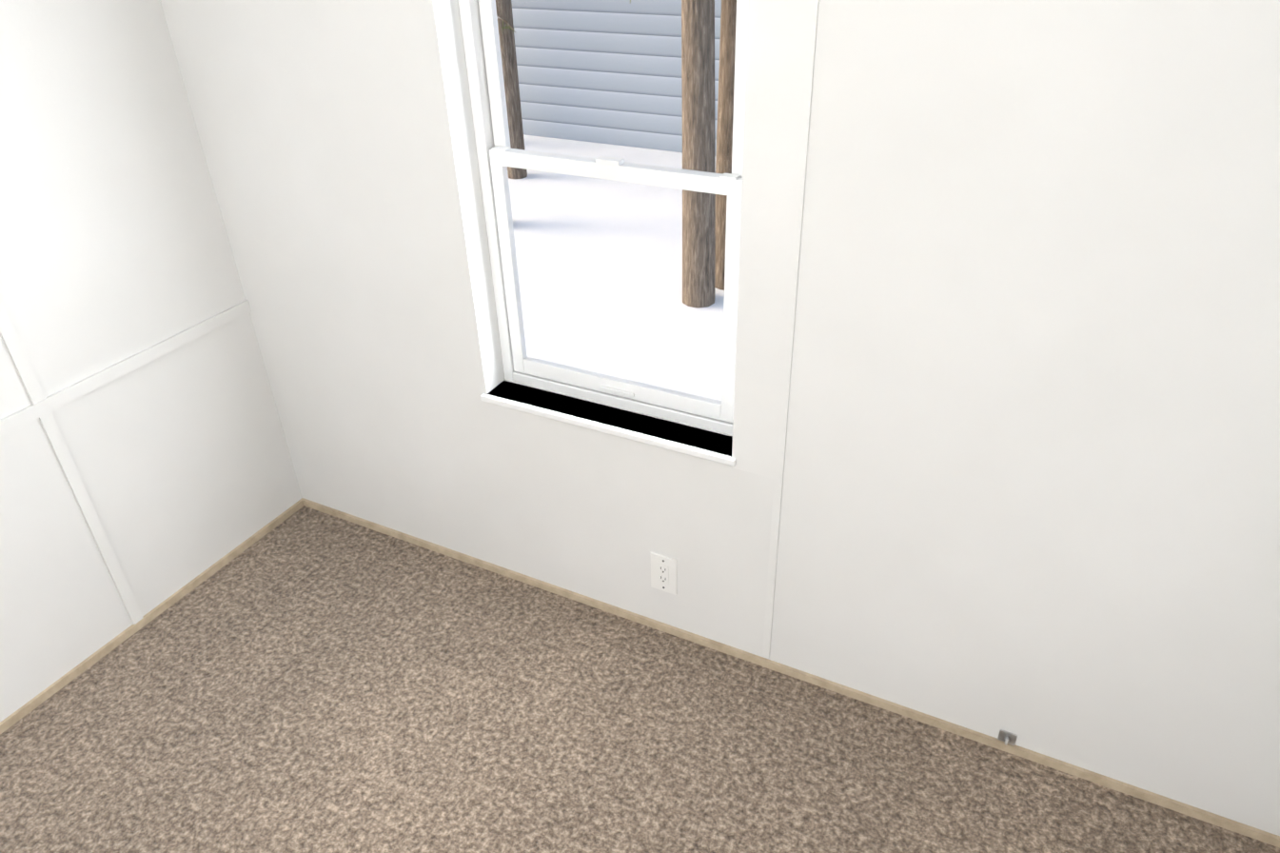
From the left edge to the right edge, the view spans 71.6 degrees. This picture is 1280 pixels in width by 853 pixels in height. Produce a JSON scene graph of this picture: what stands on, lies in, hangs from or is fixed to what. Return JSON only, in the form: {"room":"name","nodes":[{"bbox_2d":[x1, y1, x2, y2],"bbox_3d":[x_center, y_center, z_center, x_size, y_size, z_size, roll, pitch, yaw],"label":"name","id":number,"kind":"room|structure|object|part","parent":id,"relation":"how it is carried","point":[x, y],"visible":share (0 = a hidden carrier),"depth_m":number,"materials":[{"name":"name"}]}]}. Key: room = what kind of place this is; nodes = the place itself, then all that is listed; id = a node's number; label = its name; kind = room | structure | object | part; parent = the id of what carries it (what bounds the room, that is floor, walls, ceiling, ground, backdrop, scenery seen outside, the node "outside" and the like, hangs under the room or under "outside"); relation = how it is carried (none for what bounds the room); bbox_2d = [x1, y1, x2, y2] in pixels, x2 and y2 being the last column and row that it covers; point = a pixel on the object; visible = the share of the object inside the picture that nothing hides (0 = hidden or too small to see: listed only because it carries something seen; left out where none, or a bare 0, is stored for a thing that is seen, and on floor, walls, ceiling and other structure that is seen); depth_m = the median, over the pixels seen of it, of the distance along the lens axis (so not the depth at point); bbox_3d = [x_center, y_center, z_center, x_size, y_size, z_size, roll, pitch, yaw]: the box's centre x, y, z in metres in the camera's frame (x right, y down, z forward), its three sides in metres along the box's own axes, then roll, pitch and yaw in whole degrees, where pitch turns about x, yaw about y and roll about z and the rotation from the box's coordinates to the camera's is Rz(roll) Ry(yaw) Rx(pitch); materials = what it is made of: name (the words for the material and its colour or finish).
{"room":"empty bedroom","nodes":[
{"label":"empty bedroom","id":0,"kind":"room"},
{"bbox_2d":[0,0,302,722],"bbox_3d":[-1.965,-0.184,1.246,0.140,2.800,3.330,14,36,23],"label":"wall","id":1,"kind":"structure","parent":0,"point":[115,246],"depth_m":2.33,"materials":[{"name":"paint"}]},
{"bbox_2d":[0,297,251,624],"bbox_3d":[-1.895,-0.029,1.304,0.009,2.424,3.050,14,36,23],"label":"trim","id":2,"kind":"structure","parent":1,"relation":"attached to","point":[41,407],"depth_m":2.33,"materials":[{"name":"paint"}]},
{"bbox_2d":[0,497,304,734],"bbox_3d":[-1.863,1.004,1.960,0.010,0.024,3.050,14,36,23],"label":"baseboard","id":3,"kind":"structure","parent":1,"relation":"attached to","point":[24,710],"depth_m":2.61,"materials":[{"name":"beige wood"}]},
{"bbox_2d":[0,505,1279,852],"bbox_3d":[-0.566,1.382,1.418,3.200,0.100,3.330,14,36,23],"label":"floor","id":4,"kind":"structure","parent":0,"point":[306,680],"depth_m":2.23,"materials":[{"name":"carpet"}]},
{"bbox_2d":[159,0,1279,835],"bbox_3d":[0.122,-0.619,1.830,2.920,2.800,0.140,14,36,23],"label":"wall","id":5,"kind":"structure","parent":0,"point":[1031,491],"depth_m":1.90,"materials":[{"name":"paint"}]},
{"bbox_2d":[458,0,748,434],"bbox_3d":[-0.064,-0.581,2.021,0.715,1.230,0.060,14,36,23],"label":"window","id":6,"kind":"structure","parent":5,"relation":"in","point":[604,167],"depth_m":2.11,"materials":[{"name":"plastic"}]},
{"bbox_3d":[-0.065,-0.827,1.878,0.647,0.593,0.020,14,36,23],"label":"window sash","id":7,"kind":"part","parent":6,"relation":"part of","materials":[{"name":"white plastic"}]},
{"bbox_2d":[480,380,736,466],"bbox_3d":[-0.082,-0.018,2.300,0.739,0.018,0.099,14,36,23],"label":"window sill","id":8,"kind":"structure","parent":5,"relation":"attached to","point":[670,443],"depth_m":2.27,"materials":[{"name":"plastic"}]},
{"bbox_2d":[649,551,677,594],"bbox_3d":[0.065,0.404,2.433,0.078,0.124,0.009,14,36,23],"label":"electrical outlet","id":9,"kind":"object","parent":5,"relation":"attached to","point":[663,573],"visible":1,"depth_m":2.43,"materials":[{"name":"plastic"}]},
{"bbox_2d":[732,0,819,658],"bbox_3d":[0.268,-0.283,1.863,0.126,2.130,0.005,14,36,23],"label":"batten","id":10,"kind":"object","parent":5,"relation":"attached to","point":[781,44],"visible":1,"depth_m":1.79,"materials":[{"name":"paint"}]},
{"bbox_2d":[302,498,1279,847],"bbox_3d":[0.123,0.589,2.518,2.900,0.024,0.010,14,36,23],"label":"baseboard","id":11,"kind":"structure","parent":5,"relation":"attached to","point":[980,737],"depth_m":2.33,"materials":[{"name":"beige wood"}]},
{"bbox_2d":[997,728,1017,745],"bbox_3d":[0.890,0.761,2.154,0.040,0.036,0.024,14,36,23],"label":"outlet","id":12,"kind":"object","parent":5,"relation":"attached to","point":[1006,737],"visible":0.98,"depth_m":2.16,"materials":[{"name":"metal"}]},
{"label":"outside","id":13,"kind":"structure","parent":0,"visible":0},
{"bbox_2d":[508,134,724,400],"bbox_3d":[11.848,-12.970,24.906,60.000,0.200,56.650,14,36,23],"label":"snow","id":14,"kind":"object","parent":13,"point":[640,327],"depth_m":6.63,"materials":[{"name":"white snow"}]},
{"bbox_2d":[511,0,721,155],"bbox_3d":[-1.880,-5.758,12.000,17.000,2.170,4.500,14,36,23],"label":"house siding","id":15,"kind":"object","parent":14,"relation":"on","point":[621,102],"depth_m":9.39,"materials":[{"name":"grey plastic"}]},
{"bbox_2d":[495,0,736,308],"bbox_3d":[-0.479,-5.950,5.401,8.523,9.502,6.996,14,36,23],"label":"wooden posts","id":16,"kind":"object","parent":14,"relation":"on","point":[698,48],"depth_m":5.76,"materials":[{"name":"brown plant"}]}
]}

